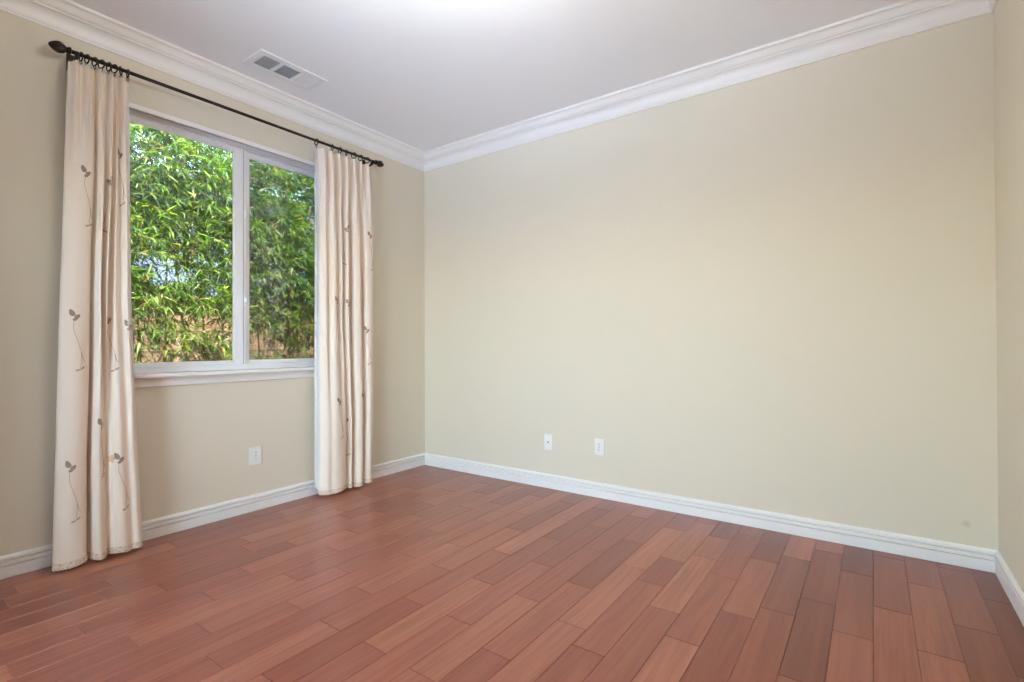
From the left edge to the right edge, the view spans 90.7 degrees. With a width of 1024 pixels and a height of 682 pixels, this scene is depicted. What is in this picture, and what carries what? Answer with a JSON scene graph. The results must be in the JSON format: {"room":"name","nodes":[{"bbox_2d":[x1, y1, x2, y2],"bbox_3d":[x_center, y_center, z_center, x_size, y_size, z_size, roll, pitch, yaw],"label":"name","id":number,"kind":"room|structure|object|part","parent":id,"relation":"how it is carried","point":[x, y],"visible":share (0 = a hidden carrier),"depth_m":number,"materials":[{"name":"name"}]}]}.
{"room":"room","nodes":[
{"label":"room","id":0,"kind":"room"},
{"bbox_2d":[0,10,424,555],"bbox_3d":[-1.891,-0.303,3.058,0.150,3.020,3.928,0,0,36],"label":"wall","id":1,"kind":"structure","parent":0,"point":[194,441],"depth_m":2.83,"materials":[{"name":"beige paint"}]},
{"bbox_2d":[0,0,423,171],"bbox_3d":[-1.789,-1.573,2.992,0.109,0.123,3.628,0,0,36],"label":"trim","id":2,"kind":"structure","parent":1,"relation":"attached to","point":[70,18],"depth_m":2.93,"materials":[{"name":"white paint"}]},
{"bbox_2d":[0,453,424,579],"bbox_3d":[-1.819,1.034,3.001,0.016,0.102,3.628,0,0,36],"label":"baseboard","id":3,"kind":"structure","parent":1,"relation":"attached to","point":[25,561],"depth_m":3.01,"materials":[{"name":"white paint"}]},
{"bbox_2d":[48,41,383,166],"bbox_3d":[-1.624,-1.377,3.200,0.134,0.085,1.990,0,0,36],"label":"curtain rod","id":4,"kind":"object","parent":1,"relation":"attached to","point":[59,47],"visible":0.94,"depth_m":2.81,"materials":[{"name":"brown metal"}]},
{"bbox_2d":[79,52,83,64],"bbox_3d":[-2.099,-1.376,2.464,0.048,0.063,0.014,0,0,31],"label":"curtain ring","id":5,"kind":"object","parent":4,"relation":"hanging from","point":[81,60],"visible":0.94,"depth_m":2.46,"materials":[{"name":"brown metal"}]},
{"bbox_2d":[84,54,89,63],"bbox_3d":[-2.085,-1.376,2.483,0.048,0.063,0.014,0,0,24],"label":"curtain ring","id":6,"kind":"object","parent":4,"relation":"hanging from","point":[88,61],"visible":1,"depth_m":2.48,"materials":[{"name":"brown metal"}]},
{"bbox_2d":[91,57,97,69],"bbox_3d":[-2.068,-1.376,2.507,0.048,0.063,0.014,0,0,21],"label":"curtain ring","id":7,"kind":"object","parent":4,"relation":"hanging from","point":[95,65],"visible":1,"depth_m":2.50,"materials":[{"name":"brown metal"}]},
{"bbox_2d":[52,60,142,570],"bbox_3d":[-2.045,-0.137,2.519,0.097,2.423,0.372,0,0,36],"label":"curtain","id":8,"kind":"object","parent":4,"relation":"hanging from","point":[97,505],"visible":1,"depth_m":2.49,"materials":[{"name":"beige fabric"}]},
{"bbox_3d":[-2.039,1.053,2.504,0.084,0.042,0.363,0,0,36],"label":"hem trim","id":9,"kind":"part","parent":8,"relation":"part of","materials":[{"name":"fabric"}]},
{"bbox_2d":[97,59,105,70],"bbox_3d":[-2.052,-1.376,2.529,0.048,0.063,0.014,0,0,13],"label":"curtain ring","id":10,"kind":"object","parent":4,"relation":"hanging from","point":[101,59],"visible":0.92,"depth_m":2.53,"materials":[{"name":"brown metal"}]},
{"bbox_2d":[106,62,111,74],"bbox_3d":[-2.035,-1.376,2.553,0.048,0.063,0.014,0,0,25],"label":"curtain ring","id":11,"kind":"object","parent":4,"relation":"hanging from","point":[107,70],"visible":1,"depth_m":2.55,"materials":[{"name":"brown metal"}]},
{"bbox_2d":[111,64,117,76],"bbox_3d":[-2.021,-1.376,2.572,0.048,0.063,0.014,0,0,14],"label":"curtain ring","id":12,"kind":"object","parent":4,"relation":"hanging from","point":[116,71],"visible":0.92,"depth_m":2.57,"materials":[{"name":"brown metal"}]},
{"bbox_2d":[314,148,372,494],"bbox_3d":[-1.205,-0.137,3.690,0.132,2.413,0.468,0,0,36],"label":"curtain","id":13,"kind":"object","parent":4,"relation":"hanging from","point":[343,326],"visible":1,"depth_m":3.63,"materials":[{"name":"beige fabric"}]},
{"bbox_3d":[-1.204,1.049,3.677,0.110,0.045,0.455,0,0,30],"label":"hem trim","id":14,"kind":"part","parent":13,"relation":"part of","materials":[{"name":"fabric"}]},
{"bbox_2d":[129,102,314,372],"bbox_3d":[-1.737,-0.538,3.264,0.148,1.481,1.520,0,0,36],"label":"window","id":15,"kind":"structure","parent":1,"relation":"in","point":[242,151],"depth_m":3.25,"materials":[{"name":"white paint"}]},
{"bbox_3d":[-1.963,-0.548,2.987,0.026,1.391,0.733,0,0,36],"label":"sliding sash","id":16,"kind":"part","parent":15,"relation":"part of","materials":[{"name":"clear glass"}]},
{"bbox_3d":[-1.748,-0.547,3.297,0.028,1.391,0.016,0,0,36],"label":"interlock rail","id":17,"kind":"part","parent":15,"relation":"part of","materials":[{"name":"white plastic"}]},
{"bbox_3d":[-1.565,-0.545,3.596,0.026,1.391,0.709,0,0,36],"label":"fixed sash","id":18,"kind":"part","parent":15,"relation":"part of","materials":[{"name":"clear glass"}]},
{"bbox_2d":[134,370,313,387],"bbox_3d":[-1.674,0.228,3.216,0.013,0.051,1.550,0,0,36],"label":"trim","id":19,"kind":"structure","parent":1,"relation":"attached to","point":[202,379],"depth_m":3.06,"materials":[{"name":"white paint"}]},
{"bbox_2d":[134,366,313,378],"bbox_3d":[-1.699,0.191,3.234,0.156,0.022,1.580,0,0,36],"label":"windowsill","id":20,"kind":"structure","parent":1,"relation":"attached to","point":[281,369],"depth_m":3.03,"materials":[{"name":"white paint"}]},
{"bbox_2d":[249,446,261,464],"bbox_3d":[-1.647,0.735,3.251,0.010,0.115,0.078,0,0,36],"label":"wall outlet","id":21,"kind":"object","parent":1,"relation":"attached to","point":[255,453],"visible":1,"depth_m":3.25,"materials":[{"name":"white plastic"}]},
{"bbox_2d":[71,0,904,151],"bbox_3d":[-0.266,-1.736,1.906,3.853,0.180,3.928,0,0,36],"label":"ceiling","id":22,"kind":"structure","parent":0,"point":[424,75],"depth_m":2.77,"materials":[{"name":"white paint"}]},
{"bbox_2d":[242,49,326,90],"bbox_3d":[-1.370,-1.625,3.065,0.220,0.020,0.421,0,0,36],"label":"ceiling vent","id":23,"kind":"object","parent":22,"relation":"in","point":[275,66],"visible":1,"depth_m":3.05,"materials":[{"name":"white metal"}]},
{"bbox_2d":[0,465,1023,681],"bbox_3d":[-0.318,1.134,1.929,3.703,0.120,3.628,0,0,36],"label":"floor","id":24,"kind":"structure","parent":0,"point":[424,573],"depth_m":2.10,"materials":[{"name":"brown wood"}]},
{"bbox_2d":[424,12,998,550],"bbox_3d":[0.775,-0.219,3.476,3.703,2.840,0.150,0,0,36],"label":"wall","id":25,"kind":"structure","parent":0,"point":[776,292],"depth_m":2.94,"materials":[{"name":"beige paint"}]},
{"bbox_2d":[544,434,552,449],"bbox_3d":[0.267,0.747,3.733,0.071,0.115,0.015,0,0,36],"label":"cable plate","id":26,"kind":"object","parent":25,"relation":"attached to","point":[548,439],"visible":1,"depth_m":3.73,"materials":[{"name":"white plastic"}]},
{"bbox_2d":[594,438,603,455],"bbox_3d":[0.604,0.732,3.496,0.074,0.115,0.010,0,0,36],"label":"wall outlet","id":27,"kind":"object","parent":25,"relation":"attached to","point":[599,443],"visible":1,"depth_m":3.49,"materials":[{"name":"white plastic"}]},
{"bbox_2d":[424,0,990,171],"bbox_3d":[0.696,-1.578,3.380,3.703,0.123,0.109,0,0,36],"label":"trim","id":28,"kind":"structure","parent":25,"relation":"attached to","point":[905,18],"depth_m":2.96,"materials":[{"name":"white paint"}]},
{"bbox_2d":[425,453,997,572],"bbox_3d":[0.731,1.029,3.400,3.703,0.102,0.016,0,0,36],"label":"baseboard","id":29,"kind":"structure","parent":25,"relation":"attached to","point":[961,555],"depth_m":2.92,"materials":[{"name":"white paint"}]},
{"bbox_2d":[993,0,1023,591],"bbox_3d":[1.246,-0.238,0.820,0.150,2.840,3.928,0,0,36],"label":"wall","id":30,"kind":"structure","parent":0,"point":[1008,15],"depth_m":2.09,"materials":[{"name":"beige paint"}]},
{"bbox_2d":[987,0,996,11],"bbox_3d":[1.136,-1.596,0.904,0.109,0.123,3.628,0,0,36],"label":"trim","id":31,"kind":"structure","parent":30,"relation":"attached to","point":[992,3],"depth_m":2.32,"materials":[{"name":"white paint"}]},
{"bbox_2d":[994,551,1023,625],"bbox_3d":[1.182,1.010,0.860,0.016,0.102,3.628,0,0,36],"label":"baseboard","id":32,"kind":"structure","parent":30,"relation":"attached to","point":[1010,585],"depth_m":2.07,"materials":[{"name":"white paint"}]},
{"label":"outside","id":33,"kind":"structure","parent":0,"visible":0},
{"bbox_3d":[-5.076,1.519,6.314,8.842,0.200,16.000,0,0,36],"label":"ground","id":34,"kind":"structure","parent":33,"visible":0},
{"bbox_2d":[129,121,314,362],"bbox_3d":[-2.238,-0.368,4.420,1.930,3.532,5.050,0,0,36],"label":"hedge","id":35,"kind":"object","parent":34,"relation":"on","point":[213,175],"visible":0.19,"depth_m":4.02,"materials":[{"name":"green plant"}]},
{"bbox_2d":[130,163,314,301],"bbox_3d":[-6.996,-0.818,7.388,4.500,4.500,13.500,0,0,36],"label":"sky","id":36,"kind":"structure","parent":34,"relation":"on","point":[161,267],"depth_m":7.42,"materials":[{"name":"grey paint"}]},
{"bbox_2d":[132,292,314,362],"bbox_3d":[-3.375,0.475,5.105,0.230,1.860,14.000,0,0,36],"label":"fence","id":37,"kind":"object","parent":34,"relation":"on","point":[178,317],"depth_m":5.28,"materials":[{"name":"brown wood"}]}
]}

